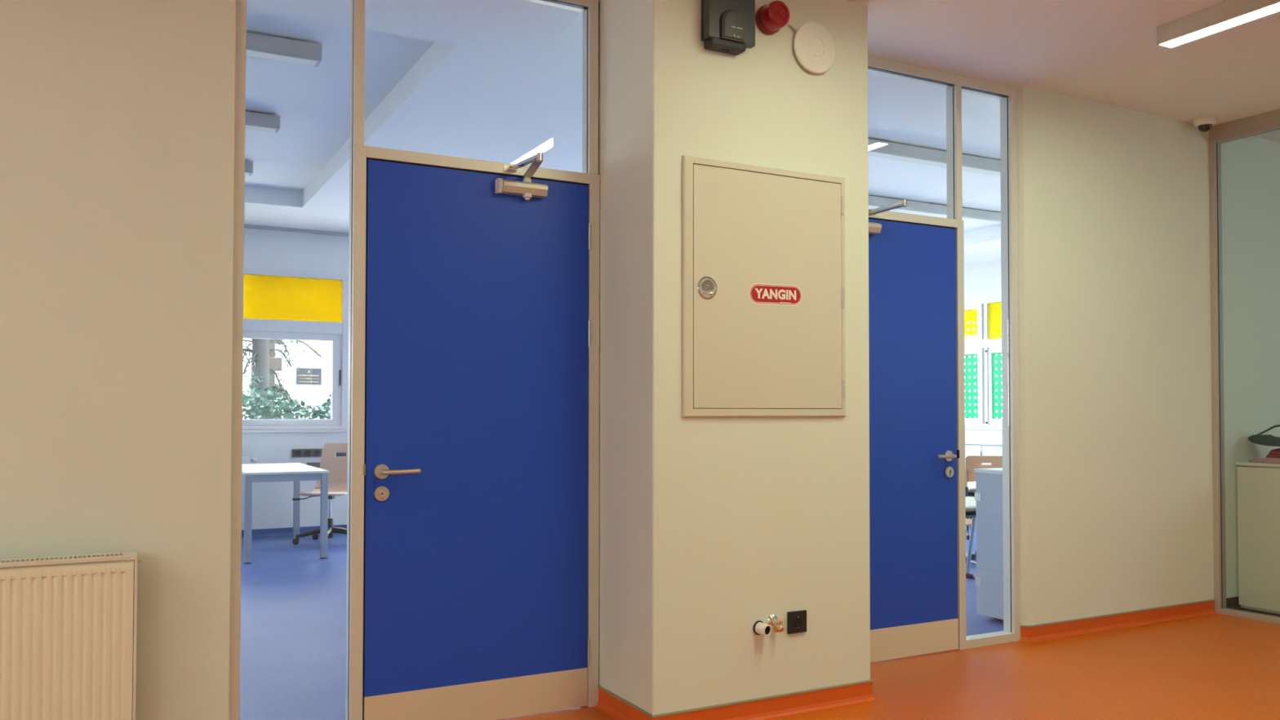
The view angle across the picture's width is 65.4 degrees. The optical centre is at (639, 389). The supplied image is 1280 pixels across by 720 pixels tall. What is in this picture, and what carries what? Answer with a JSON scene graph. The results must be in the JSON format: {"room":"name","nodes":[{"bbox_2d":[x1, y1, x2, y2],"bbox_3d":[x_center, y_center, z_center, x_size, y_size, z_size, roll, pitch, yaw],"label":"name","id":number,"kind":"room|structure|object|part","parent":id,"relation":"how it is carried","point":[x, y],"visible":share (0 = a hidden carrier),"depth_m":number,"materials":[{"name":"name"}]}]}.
{"room":"school corridor","nodes":[
{"label":"school corridor","id":0,"kind":"room"},
{"bbox_2d":[0,0,235,719],"bbox_3d":[-3.566,-0.354,2.185,4.961,3.117,0.142,1,-1,-28],"label":"wall","id":1,"kind":"structure","parent":0,"point":[117,117],"depth_m":3.15,"materials":[{"name":"paint"}]},
{"bbox_2d":[0,551,141,719],"bbox_3d":[-1.995,0.809,2.842,1.017,0.622,0.136,1,-1,-28],"label":"radiator","id":2,"kind":"object","parent":1,"relation":"attached to","point":[68,633],"visible":1,"depth_m":2.94,"materials":[{"name":"beige metal"}]},
{"bbox_2d":[0,551,137,568],"bbox_3d":[-1.989,0.509,2.826,1.005,0.022,0.090,1,-1,-28],"label":"grille","id":3,"kind":"object","parent":2,"relation":"attached to","point":[55,561],"depth_m":2.97,"materials":[{"name":"beige metal"}]},
{"bbox_2d":[228,0,598,719],"bbox_3d":[-0.784,-0.170,3.663,1.361,2.817,0.070,1,-1,-28],"label":"door frame","id":4,"kind":"structure","parent":1,"relation":"in","point":[589,8],"depth_m":3.34,"materials":[{"name":"beige metal"}]},
{"bbox_2d":[345,144,599,719],"bbox_3d":[-0.553,0.189,3.658,0.960,2.100,0.288,1,-1,-28],"label":"door","id":5,"kind":"structure","parent":4,"relation":"attached to","point":[473,557],"depth_m":3.70,"materials":[{"name":"blue wood"}]},
{"bbox_3d":[-0.976,0.284,3.520,0.008,0.040,0.024,1,-1,-28],"label":"strike plate","id":6,"kind":"part","parent":5,"relation":"part of","materials":[{"name":"beige"}]},
{"bbox_3d":[-0.849,0.291,3.524,0.146,0.020,0.053,0,-1,-7],"label":"lever handle","id":7,"kind":"part","parent":5,"relation":"part of","materials":[{"name":"silver metal"}]},
{"bbox_3d":[-0.597,1.161,3.721,0.865,0.148,0.044,1,-1,-28],"label":"kick plate","id":8,"kind":"part","parent":5,"relation":"part of","materials":[{"name":"beige metal"}]},
{"bbox_3d":[-0.398,-0.825,3.715,0.052,0.038,0.191,1,-1,-28],"label":"arm","id":9,"kind":"part","parent":5,"relation":"part of","materials":[{"name":"silver metal"}]},
{"bbox_2d":[241,428,347,529],"bbox_3d":[-3.651,0.864,9.214,2.940,0.985,0.200,1,-1,-28],"label":"wall","id":10,"kind":"structure","parent":0,"point":[272,501],"depth_m":9.29,"materials":[{"name":"white paint"}]},
{"bbox_2d":[241,456,257,524],"bbox_3d":[-4.128,0.910,8.780,1.410,0.617,0.114,1,-1,-28],"label":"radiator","id":11,"kind":"object","parent":10,"relation":"attached to","point":[246,460],"visible":0.12,"depth_m":9.01,"materials":[{"name":"white metal"}]},
{"bbox_3d":[-4.148,0.909,8.753,1.350,0.617,0.084,1,-1,-28],"label":"panel","id":12,"kind":"part","parent":11,"relation":"part of","materials":[{"name":"white metal"}]},
{"bbox_3d":[-3.516,0.649,9.098,0.036,0.046,0.046,1,-1,-28],"label":"valve knob","id":13,"kind":"part","parent":11,"relation":"part of","materials":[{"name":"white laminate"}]},
{"bbox_2d":[242,266,348,432],"bbox_3d":[-3.804,-0.363,9.051,2.370,1.518,0.111,1,-1,-28],"label":"window","id":14,"kind":"structure","parent":10,"relation":"in","point":[278,304],"depth_m":9.39,"materials":[{"name":"white plastic"}]},
{"bbox_3d":[-3.329,-0.098,9.324,1.052,0.877,0.035,1,-1,-28],"label":"sash","id":15,"kind":"part","parent":14,"relation":"part of","materials":[{"name":"white plastic"}]},
{"bbox_2d":[306,462,319,467],"bbox_3d":[-2.804,0.741,9.542,0.740,0.097,0.025,1,-1,-28],"label":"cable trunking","id":16,"kind":"object","parent":10,"relation":"attached to","point":[317,464],"visible":0.2,"depth_m":9.39,"materials":[{"name":"grey plastic"}]},
{"bbox_2d":[291,448,346,457],"bbox_3d":[-2.886,0.602,9.502,0.825,0.076,0.023,1,-1,-28],"label":"strip","id":17,"kind":"object","parent":10,"relation":"attached to","point":[295,452],"visible":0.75,"depth_m":9.37,"materials":[{"name":"grey plastic"}]},
{"bbox_2d":[294,449,301,456],"bbox_3d":[-3.201,0.597,9.322,0.060,0.060,0.003,1,-1,-28],"label":"socket","id":18,"kind":"object","parent":17,"relation":"attached to","point":[297,452],"depth_m":9.32,"materials":[{"name":"grey plastic"}]},
{"bbox_2d":[304,449,311,456],"bbox_3d":[-3.123,0.598,9.364,0.060,0.060,0.003,1,-1,-28],"label":"socket","id":19,"kind":"object","parent":17,"relation":"attached to","point":[307,452],"depth_m":9.36,"materials":[{"name":"grey plastic"}]},
{"bbox_2d":[314,449,320,456],"bbox_3d":[-3.046,0.599,9.405,0.060,0.060,0.003,1,-1,-28],"label":"socket","id":20,"kind":"object","parent":17,"relation":"attached to","point":[317,452],"depth_m":9.41,"materials":[{"name":"grey plastic"}]},
{"bbox_2d":[244,227,349,273],"bbox_3d":[-3.648,-1.431,9.264,2.940,0.625,0.200,1,-1,-28],"label":"wall","id":21,"kind":"structure","parent":0,"point":[263,248],"depth_m":9.37,"materials":[{"name":"white paint"}]},
{"bbox_2d":[598,0,870,715],"bbox_3d":[0.363,-0.160,4.045,1.003,2.817,0.538,1,-1,-28],"label":"wall column","id":22,"kind":"structure","parent":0,"point":[711,528],"depth_m":3.77,"materials":[{"name":"paint"}]},
{"bbox_2d":[701,0,755,55],"bbox_3d":[0.331,-1.415,3.704,0.206,0.320,0.079,1,-1,-28],"label":"control box","id":23,"kind":"object","parent":22,"relation":"attached to","point":[727,26],"visible":1,"depth_m":3.67,"materials":[{"name":"grey plastic"}]},
{"bbox_3d":[0.344,-1.341,3.676,0.098,0.108,0.018,1,-1,-28],"label":"arched panel","id":24,"kind":"part","parent":23,"relation":"part of","materials":[{"name":"grey plastic"}]},
{"bbox_2d":[593,679,880,719],"bbox_3d":[0.392,1.206,3.958,1.059,0.079,0.465,1,-1,-28],"label":"baseboard","id":25,"kind":"structure","parent":22,"relation":"attached to","point":[792,704],"depth_m":3.80,"materials":[{"name":"orange plastic"}]},
{"bbox_2d":[753,620,772,636],"bbox_3d":[0.463,0.899,3.740,0.054,0.054,0.057,1,-2,-35],"label":"pipe stub","id":26,"kind":"object","parent":22,"relation":"attached to","point":[759,627],"visible":1,"depth_m":3.73,"materials":[{"name":"white plastic"}]},
{"bbox_2d":[681,155,845,417],"bbox_3d":[0.489,-0.372,3.797,0.748,0.954,0.029,1,-1,-28],"label":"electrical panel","id":27,"kind":"object","parent":22,"relation":"attached to","point":[763,311],"visible":1,"depth_m":3.78,"materials":[{"name":"beige metal"}]},
{"bbox_3d":[0.247,-0.373,3.662,0.070,0.070,0.001,1,-1,-28],"label":"latch dish","id":28,"kind":"part","parent":27,"relation":"part of","materials":[{"name":"silver metal"}]},
{"bbox_3d":[0.249,-0.383,3.660,0.054,0.039,0.004,1,-1,-28],"label":"turning plate","id":29,"kind":"part","parent":27,"relation":"part of","materials":[{"name":"silver metal"}]},
{"bbox_2d":[755,0,790,35],"bbox_3d":[0.510,-1.419,3.795,0.112,0.112,0.088,1,-1,-28],"label":"fire alarm","id":30,"kind":"object","parent":22,"relation":"attached to","point":[770,18],"visible":1,"depth_m":3.77,"materials":[{"name":"red plastic"}]},
{"bbox_2d":[766,613,783,632],"bbox_3d":[0.516,0.886,3.768,0.049,0.064,0.056,1,-1,-28],"label":"tap","id":31,"kind":"object","parent":22,"relation":"attached to","point":[772,620],"visible":0.99,"depth_m":3.76,"materials":[{"name":"silver metal"}]},
{"bbox_2d":[786,609,806,634],"bbox_3d":[0.606,0.896,3.839,0.087,0.083,0.014,1,-1,-28],"label":"wall socket","id":32,"kind":"object","parent":22,"relation":"attached to","point":[797,620],"visible":1,"depth_m":3.83,"materials":[{"name":"black plastic"}]},
{"bbox_2d":[788,22,835,73],"bbox_3d":[0.678,-1.342,3.915,0.218,0.201,0.031,1,-1,-28],"label":"disc","id":33,"kind":"object","parent":22,"relation":"attached to","point":[814,46],"visible":1,"depth_m":3.90,"materials":[{"name":"beige plastic"}]},
{"bbox_2d":[240,525,1279,719],"bbox_3d":[0.022,1.323,4.703,13.700,0.120,11.600,1,-1,-28],"label":"floor","id":34,"kind":"structure","parent":0,"point":[1217,666],"depth_m":4.49,"materials":[{"name":"orange plastic"}]},
{"bbox_2d":[241,462,328,563],"bbox_3d":[-3.042,0.994,8.295,0.620,0.687,1.350,1,-1,-28],"label":"table","id":35,"kind":"object","parent":34,"relation":"on","point":[281,472],"visible":0.71,"depth_m":7.83,"materials":[{"name":"white laminate"}]},
{"bbox_3d":[-2.986,0.985,7.593,0.050,0.663,0.050,1,-1,-28],"label":"leg","id":36,"kind":"part","parent":35,"relation":"part of","materials":[{"name":"grey paint"}]},
{"bbox_3d":[-3.099,1.015,8.997,0.050,0.663,0.050,1,-1,-28],"label":"leg","id":37,"kind":"part","parent":35,"relation":"part of","materials":[{"name":"grey paint"}]},
{"bbox_3d":[-2.490,0.991,7.857,0.050,0.663,0.050,1,-1,-28],"label":"leg","id":38,"kind":"part","parent":35,"relation":"part of","materials":[{"name":"grey paint"}]},
{"bbox_2d":[292,443,347,544],"bbox_3d":[-2.718,0.915,8.748,0.613,0.865,0.595,0,-1,4],"label":"office chair","id":39,"kind":"object","parent":34,"relation":"on","point":[337,467],"visible":0.58,"depth_m":8.96,"materials":[{"name":"brown wood"}]},
{"bbox_3d":[-2.911,0.950,8.726,0.248,0.040,0.032,1,-1,-22],"label":"height lever","id":40,"kind":"part","parent":39,"relation":"part of","materials":[{"name":"black plastic"}]},
{"bbox_3d":[-2.857,1.254,8.690,0.251,0.095,0.163,0,-1,4],"label":"arm","id":41,"kind":"part","parent":39,"relation":"part of","materials":[{"name":"black plastic"}]},
{"bbox_3d":[-2.722,0.938,8.752,0.170,0.049,0.190,0,-1,4],"label":"tilt plate","id":42,"kind":"part","parent":39,"relation":"part of","materials":[{"name":"black plastic"}]},
{"bbox_3d":[-2.708,1.252,8.598,0.051,0.096,0.270,0,-1,-5],"label":"arm","id":43,"kind":"part","parent":39,"relation":"part of","materials":[{"name":"black plastic"}]},
{"bbox_3d":[-2.571,1.254,8.726,0.270,0.096,0.051,0,-1,9],"label":"arm","id":44,"kind":"part","parent":39,"relation":"part of","materials":[{"name":"black plastic"}]},
{"bbox_2d":[964,469,976,564],"bbox_3d":[2.365,0.964,7.434,0.366,0.720,0.465,0,-1,-8],"label":"chair","id":45,"kind":"object","parent":34,"relation":"on","point":[968,522],"visible":0.14,"depth_m":7.55,"materials":[{"name":"orange wood"}]},
{"bbox_3d":[2.338,0.753,7.631,0.350,0.290,0.013,0,-1,-8],"label":"backrest","id":46,"kind":"part","parent":45,"relation":"part of","materials":[{"name":"beige wood"}]},
{"bbox_3d":[2.366,0.990,7.431,0.360,0.012,0.350,0,-1,-8],"label":"seat","id":47,"kind":"part","parent":45,"relation":"part of","materials":[{"name":"orange wood"}]},
{"bbox_2d":[965,496,976,578],"bbox_3d":[2.145,1.027,6.615,0.720,0.562,0.500,1,-1,-32],"label":"table","id":48,"kind":"object","parent":34,"relation":"on","point":[971,504],"visible":0.23,"depth_m":6.92,"materials":[{"name":"white"}]},
{"bbox_2d":[965,511,976,518],"bbox_3d":[2.151,0.814,6.611,0.620,0.015,0.420,1,-1,-32],"label":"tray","id":49,"kind":"object","parent":48,"relation":"on","point":[969,513],"depth_m":6.37,"materials":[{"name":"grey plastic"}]},
{"bbox_2d":[965,481,976,559],"bbox_3d":[2.765,1.062,8.171,0.720,0.562,0.500,1,-1,-30],"label":"table","id":50,"kind":"object","parent":34,"relation":"on","point":[971,485],"visible":0.03,"depth_m":7.86,"materials":[{"name":"white"}]},
{"bbox_2d":[968,492,974,497],"bbox_3d":[2.771,0.848,8.167,0.620,0.015,0.420,1,-1,-30],"label":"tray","id":51,"kind":"object","parent":50,"relation":"on","point":[970,494],"depth_m":7.93,"materials":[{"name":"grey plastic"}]},
{"bbox_2d":[964,444,982,469],"bbox_3d":[3.826,1.010,11.220,0.438,0.795,0.448,1,-1,-28],"label":"base cabinet","id":52,"kind":"object","parent":34,"relation":"on","point":[970,449],"visible":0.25,"depth_m":11.05,"materials":[{"name":"white plastic"}]},
{"bbox_2d":[969,455,995,529],"bbox_3d":[3.457,1.024,9.888,0.366,0.710,0.465,0,-1,16],"label":"chair","id":53,"kind":"object","parent":34,"relation":"on","point":[980,464],"visible":0.06,"depth_m":10.07,"materials":[{"name":"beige wood"}]},
{"bbox_3d":[3.510,0.818,10.079,0.350,0.290,0.013,0,-1,16],"label":"backrest","id":54,"kind":"part","parent":53,"relation":"part of","materials":[{"name":"orange wood"}]},
{"bbox_2d":[965,455,1002,539],"bbox_3d":[3.189,0.993,9.179,0.366,0.740,0.465,0,-1,16],"label":"chair","id":55,"kind":"object","parent":34,"relation":"on","point":[972,462],"visible":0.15,"depth_m":9.38,"materials":[{"name":"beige wood"}]},
{"bbox_3d":[3.243,0.772,9.370,0.350,0.290,0.013,0,-1,16],"label":"backrest","id":56,"kind":"part","parent":55,"relation":"part of","materials":[{"name":"orange wood"}]},
{"bbox_2d":[973,467,1003,620],"bbox_3d":[2.382,0.867,5.639,0.886,0.836,0.440,1,-1,-28],"label":"base cabinet","id":57,"kind":"object","parent":34,"relation":"on","point":[988,482],"visible":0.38,"depth_m":5.53,"materials":[{"name":"grey laminate"}]},
{"bbox_3d":[2.092,0.868,5.718,0.433,0.786,0.018,1,-1,-28],"label":"cabinet door","id":58,"kind":"part","parent":57,"relation":"part of","materials":[{"name":"grey laminate"}]},
{"bbox_2d":[982,444,1002,464],"bbox_3d":[4.038,1.002,10.823,0.438,0.795,0.448,1,-1,-28],"label":"base cabinet","id":59,"kind":"object","parent":34,"relation":"on","point":[987,450],"visible":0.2,"depth_m":10.81,"materials":[{"name":"white plastic"}]},
{"bbox_2d":[1235,461,1279,614],"bbox_3d":[4.079,0.841,5.271,0.480,0.852,1.560,1,-1,-28],"label":"storage cabinet","id":60,"kind":"object","parent":34,"relation":"on","point":[1258,483],"visible":0.97,"depth_m":5.74,"materials":[{"name":"beige laminate"}]},
{"bbox_2d":[1248,457,1279,463],"bbox_3d":[3.624,0.407,5.714,0.055,0.030,0.273,1,-1,-28],"label":"cloth","id":61,"kind":"object","parent":60,"relation":"on","point":[1273,460],"visible":1,"depth_m":5.72,"materials":[{"name":"red fabric"}]},
{"bbox_2d":[1266,448,1279,458],"bbox_3d":[3.816,0.377,5.723,0.218,0.091,0.430,1,-1,-28],"label":"bag","id":62,"kind":"object","parent":60,"relation":"on","point":[1274,453],"visible":0.77,"depth_m":5.81,"materials":[{"name":"red fabric"}]},
{"bbox_2d":[1248,424,1279,446],"bbox_3d":[3.775,0.266,5.694,0.170,0.127,0.505,1,-1,-28],"label":"bag","id":63,"kind":"object","parent":62,"relation":"on","point":[1268,439],"visible":1,"depth_m":5.80,"materials":[{"name":"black fabric"}]},
{"bbox_3d":[3.703,0.251,5.722,0.024,0.095,0.337,1,-1,-32],"label":"handle","id":64,"kind":"part","parent":63,"relation":"part of","materials":[{"name":"teal fabric"}]},
{"bbox_3d":[4.250,0.993,10.426,0.438,0.795,0.448,1,-1,-28],"label":"cabinet","id":65,"kind":"object","parent":34,"relation":"on","visible":0},
{"bbox_2d":[964,440,1002,445],"bbox_3d":[3.721,0.601,11.418,0.455,0.030,2.730,1,-1,-28],"label":"countertop","id":66,"kind":"structure","parent":65,"relation":"on","point":[966,442],"depth_m":10.95,"materials":[{"name":"white laminate"}]},
{"bbox_2d":[244,0,1279,266],"bbox_3d":[-0.016,-1.708,4.634,13.500,0.303,11.400,1,-1,-28],"label":"ceiling","id":67,"kind":"structure","parent":0,"point":[422,95],"depth_m":5.15,"materials":[{"name":"white paint"}]},
{"bbox_2d":[244,160,253,175],"bbox_3d":[-3.677,-1.646,6.951,1.825,0.094,0.110,1,-1,-28],"label":"ceiling lamp","id":68,"kind":"object","parent":67,"relation":"attached to","point":[248,165],"visible":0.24,"depth_m":7.32,"materials":[{"name":"grey"}]},
{"bbox_2d":[245,111,279,133],"bbox_3d":[-3.062,-1.671,5.800,1.825,0.094,0.110,1,-1,-28],"label":"ceiling lamp","id":69,"kind":"object","parent":67,"relation":"attached to","point":[254,120],"visible":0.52,"depth_m":6.14,"materials":[{"name":"grey"}]},
{"bbox_2d":[245,124,275,132],"bbox_3d":[-3.063,-1.625,5.799,1.785,0.002,0.080,1,-1,-28],"label":"diffuser","id":70,"kind":"object","parent":69,"relation":"attached to","point":[272,128],"depth_m":6.16,"materials":[{"name":"white plastic"}]},
{"bbox_2d":[245,31,321,66],"bbox_3d":[-2.419,-1.696,4.596,1.825,0.094,0.110,1,-1,-28],"label":"ceiling lamp","id":71,"kind":"object","parent":67,"relation":"attached to","point":[287,50],"visible":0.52,"depth_m":4.91,"materials":[{"name":"grey metal"}]},
{"bbox_2d":[245,48,316,66],"bbox_3d":[-2.419,-1.650,4.596,1.785,0.002,0.080,1,-1,-28],"label":"diffuser","id":72,"kind":"object","parent":71,"relation":"attached to","point":[281,55],"depth_m":4.92,"materials":[{"name":"white plastic"}]},
{"bbox_2d":[244,224,349,236],"bbox_3d":[-4.719,-1.504,8.512,4.462,0.032,0.036,1,-1,-28],"label":"rail","id":73,"kind":"object","parent":67,"relation":"attached to","point":[248,226],"visible":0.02,"depth_m":9.30,"materials":[{"name":"grey metal"}]},
{"bbox_2d":[868,195,902,208],"bbox_3d":[1.951,-1.620,8.379,0.396,0.094,0.385,1,-1,-28],"label":"ceiling lamp","id":74,"kind":"object","parent":67,"relation":"attached to","point":[874,202],"depth_m":8.55,"materials":[{"name":"grey"}]},
{"bbox_2d":[868,138,946,167],"bbox_3d":[1.840,-1.654,6.799,0.978,0.094,0.336,1,-1,-28],"label":"ceiling lamp","id":75,"kind":"object","parent":67,"relation":"attached to","point":[891,150],"depth_m":6.90,"materials":[{"name":"grey"}]},
{"bbox_2d":[868,151,1000,175],"bbox_3d":[2.437,-1.598,7.257,3.860,0.002,0.080,1,-1,-28],"label":"diffuser","id":76,"kind":"object","parent":75,"relation":"attached to","point":[897,155],"depth_m":7.01,"materials":[{"name":"white plastic"}]},
{"bbox_2d":[889,200,946,217],"bbox_3d":[2.515,-1.613,8.676,0.810,0.094,0.393,1,-1,-28],"label":"ceiling lamp","id":77,"kind":"object","parent":67,"relation":"attached to","point":[933,210],"depth_m":8.80,"materials":[{"name":"grey plastic"}]},
{"bbox_2d":[868,204,1000,224],"bbox_3d":[1.791,-1.572,8.465,3.860,0.002,0.080,1,-1,-28],"label":"diffuser","id":78,"kind":"object","parent":77,"relation":"attached to","point":[908,209],"depth_m":8.89,"materials":[{"name":"white plastic"}]},
{"bbox_2d":[961,154,1000,176],"bbox_3d":[2.451,-1.646,7.125,0.717,0.094,0.335,1,-1,-28],"label":"ceiling lamp","id":79,"kind":"object","parent":67,"relation":"attached to","point":[970,163],"depth_m":7.23,"materials":[{"name":"grey plastic"}]},
{"bbox_2d":[962,208,1000,224],"bbox_3d":[3.093,-1.605,8.989,0.851,0.094,0.384,1,-1,-28],"label":"ceiling lamp","id":80,"kind":"object","parent":67,"relation":"attached to","point":[973,215],"depth_m":9.13,"materials":[{"name":"grey plastic"}]},
{"bbox_2d":[1193,115,1216,132],"bbox_3d":[3.194,-1.493,5.635,0.114,0.077,0.114,1,-1,-28],"label":"dome camera","id":81,"kind":"object","parent":67,"relation":"attached to","point":[1204,123],"visible":1,"depth_m":5.60,"materials":[{"name":"white plastic"}]},
{"bbox_2d":[1156,0,1279,48],"bbox_3d":[2.523,-1.531,3.825,0.092,0.081,1.100,1,-1,-28],"label":"lamp","id":82,"kind":"object","parent":67,"relation":"attached to","point":[1228,14],"visible":1,"depth_m":4.08,"materials":[{"name":"beige plastic"}]},
{"bbox_2d":[964,260,1001,302],"bbox_3d":[4.775,-1.387,10.197,0.200,0.655,6.090,1,-1,-28],"label":"wall window","id":83,"kind":"structure","parent":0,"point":[981,281],"depth_m":11.51,"materials":[{"name":"white paint"}]},
{"bbox_2d":[964,426,1002,440],"bbox_3d":[4.773,0.893,10.148,0.200,0.985,6.090,1,-1,-28],"label":"wall window","id":84,"kind":"structure","parent":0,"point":[970,434],"depth_m":11.48,"materials":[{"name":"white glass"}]},
{"bbox_2d":[964,297,1002,429],"bbox_3d":[4.566,-0.311,10.352,0.121,1.490,4.900,1,-1,-28],"label":"window","id":85,"kind":"structure","parent":84,"relation":"attached to","point":[986,314],"depth_m":11.46,"materials":[{"name":"white plastic"}]},
{"bbox_3d":[3.706,-0.771,11.966,0.065,0.408,1.080,1,-1,-28],"label":"sash","id":86,"kind":"part","parent":85,"relation":"part of","materials":[{"name":"white plastic"}]},
{"bbox_3d":[3.710,-0.027,11.953,0.075,0.876,1.084,1,-1,-28],"label":"sash","id":87,"kind":"part","parent":85,"relation":"part of","materials":[{"name":"white plastic"}]},
{"bbox_3d":[4.254,-0.048,10.974,0.038,0.876,1.044,1,-1,-28],"label":"sash","id":88,"kind":"part","parent":85,"relation":"part of","materials":[{"name":"white plastic"}]},
{"bbox_2d":[1016,86,1279,625],"bbox_3d":[4.039,-0.259,6.227,4.814,3.117,0.107,1,-1,-28],"label":"wall","id":89,"kind":"structure","parent":0,"point":[1114,335],"depth_m":5.44,"materials":[{"name":"paint"}]},
{"bbox_2d":[867,55,1020,648],"bbox_3d":[1.310,-0.143,4.782,1.360,2.817,0.070,1,-1,-28],"label":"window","id":90,"kind":"structure","parent":89,"relation":"in","point":[954,84],"depth_m":5.05,"materials":[{"name":"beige metal"}]},
{"bbox_2d":[868,199,966,662],"bbox_3d":[1.201,0.209,4.595,0.960,2.104,0.288,1,-1,-28],"label":"door","id":91,"kind":"structure","parent":90,"relation":"attached to","point":[917,482],"depth_m":4.74,"materials":[{"name":"blue wood"}]},
{"bbox_3d":[1.096,-0.809,4.513,0.212,0.043,0.028,-1,-1,34],"label":"arm","id":92,"kind":"part","parent":91,"relation":"part of","materials":[{"name":"silver metal"}]},
{"bbox_3d":[1.154,1.183,4.656,0.865,0.148,0.044,1,-1,-28],"label":"kick plate","id":93,"kind":"part","parent":91,"relation":"part of","materials":[{"name":"beige"}]},
{"bbox_3d":[1.471,0.320,4.763,0.053,0.020,0.146,-1,-2,41],"label":"lever handle","id":94,"kind":"part","parent":91,"relation":"part of","materials":[{"name":"silver metal"}]},
{"bbox_3d":[1.549,0.316,4.869,0.008,0.040,0.024,1,-1,-28],"label":"strike plate","id":95,"kind":"part","parent":91,"relation":"part of","materials":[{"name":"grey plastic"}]},
{"bbox_2d":[1019,599,1217,642],"bbox_3d":[2.612,1.240,5.374,1.573,0.079,0.060,1,-1,-28],"label":"baseboard","id":96,"kind":"structure","parent":89,"relation":"attached to","point":[1087,625],"depth_m":5.32,"materials":[{"name":"orange plastic"}]},
{"bbox_3d":[2.615,1.204,5.389,1.554,0.008,0.039,1,-1,-28],"label":"trim","id":97,"kind":"part","parent":96,"relation":"part of","materials":[{"name":"beige"}]},
{"bbox_2d":[1226,596,1246,610],"bbox_3d":[4.781,1.269,6.516,3.200,0.074,0.030,1,-1,-28],"label":"baseboard","id":98,"kind":"structure","parent":89,"relation":"attached to","point":[1231,602],"depth_m":5.82,"materials":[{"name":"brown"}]},
{"bbox_2d":[1208,108,1279,624],"bbox_3d":[4.555,-0.167,3.510,0.062,2.817,5.169,1,-1,-28],"label":"window","id":99,"kind":"structure","parent":89,"relation":"in","point":[1268,122],"depth_m":5.75,"materials":[{"name":"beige metal"}]},
{"bbox_3d":[-6.826,0.866,7.517,4.260,0.900,0.200,1,-1,-28],"label":"wall","id":100,"kind":"structure","parent":0,"visible":0},
{"bbox_2d":[241,524,346,537],"bbox_3d":[-5.477,1.295,8.101,7.200,0.069,0.030,1,-1,-28],"label":"baseboard","id":101,"kind":"structure","parent":100,"relation":"attached to","point":[286,531],"depth_m":9.24,"materials":[{"name":"blue"}]},
{"label":"outside","id":102,"kind":"structure","parent":0,"visible":0},
{"bbox_3d":[-2.317,1.790,23.402,42.000,0.150,23.600,1,-1,-28],"label":"ground","id":103,"kind":"structure","parent":102,"visible":0},
{"bbox_2d":[243,337,329,419],"bbox_3d":[-5.177,-1.030,13.353,2.513,5.051,2.703,1,-2,-42],"label":"conifer tree","id":104,"kind":"object","parent":103,"relation":"on","point":[260,359],"visible":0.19,"depth_m":13.30,"materials":[{"name":"grey plant"}]},
{"bbox_2d":[242,384,331,419],"bbox_3d":[-4.100,0.706,12.128,3.190,1.529,1.370,1,-1,-28],"label":"hedge","id":105,"kind":"object","parent":103,"relation":"on","point":[322,411],"visible":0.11,"depth_m":11.75,"materials":[{"name":"green plant"}]},
{"bbox_2d":[248,338,332,419],"bbox_3d":[-2.954,-0.945,17.208,7.020,5.050,2.025,1,-1,-28],"label":"house","id":106,"kind":"structure","parent":103,"relation":"on","point":[313,395],"depth_m":14.97,"materials":[{"name":"beige"}]},
{"bbox_2d":[295,367,321,385],"bbox_3d":[-4.974,-0.193,14.972,0.376,0.259,0.022,1,-1,-28],"label":"wall sign","id":107,"kind":"object","parent":106,"relation":"attached to","point":[304,376],"visible":1,"depth_m":14.96,"materials":[{"name":"grey metal"}]}
]}

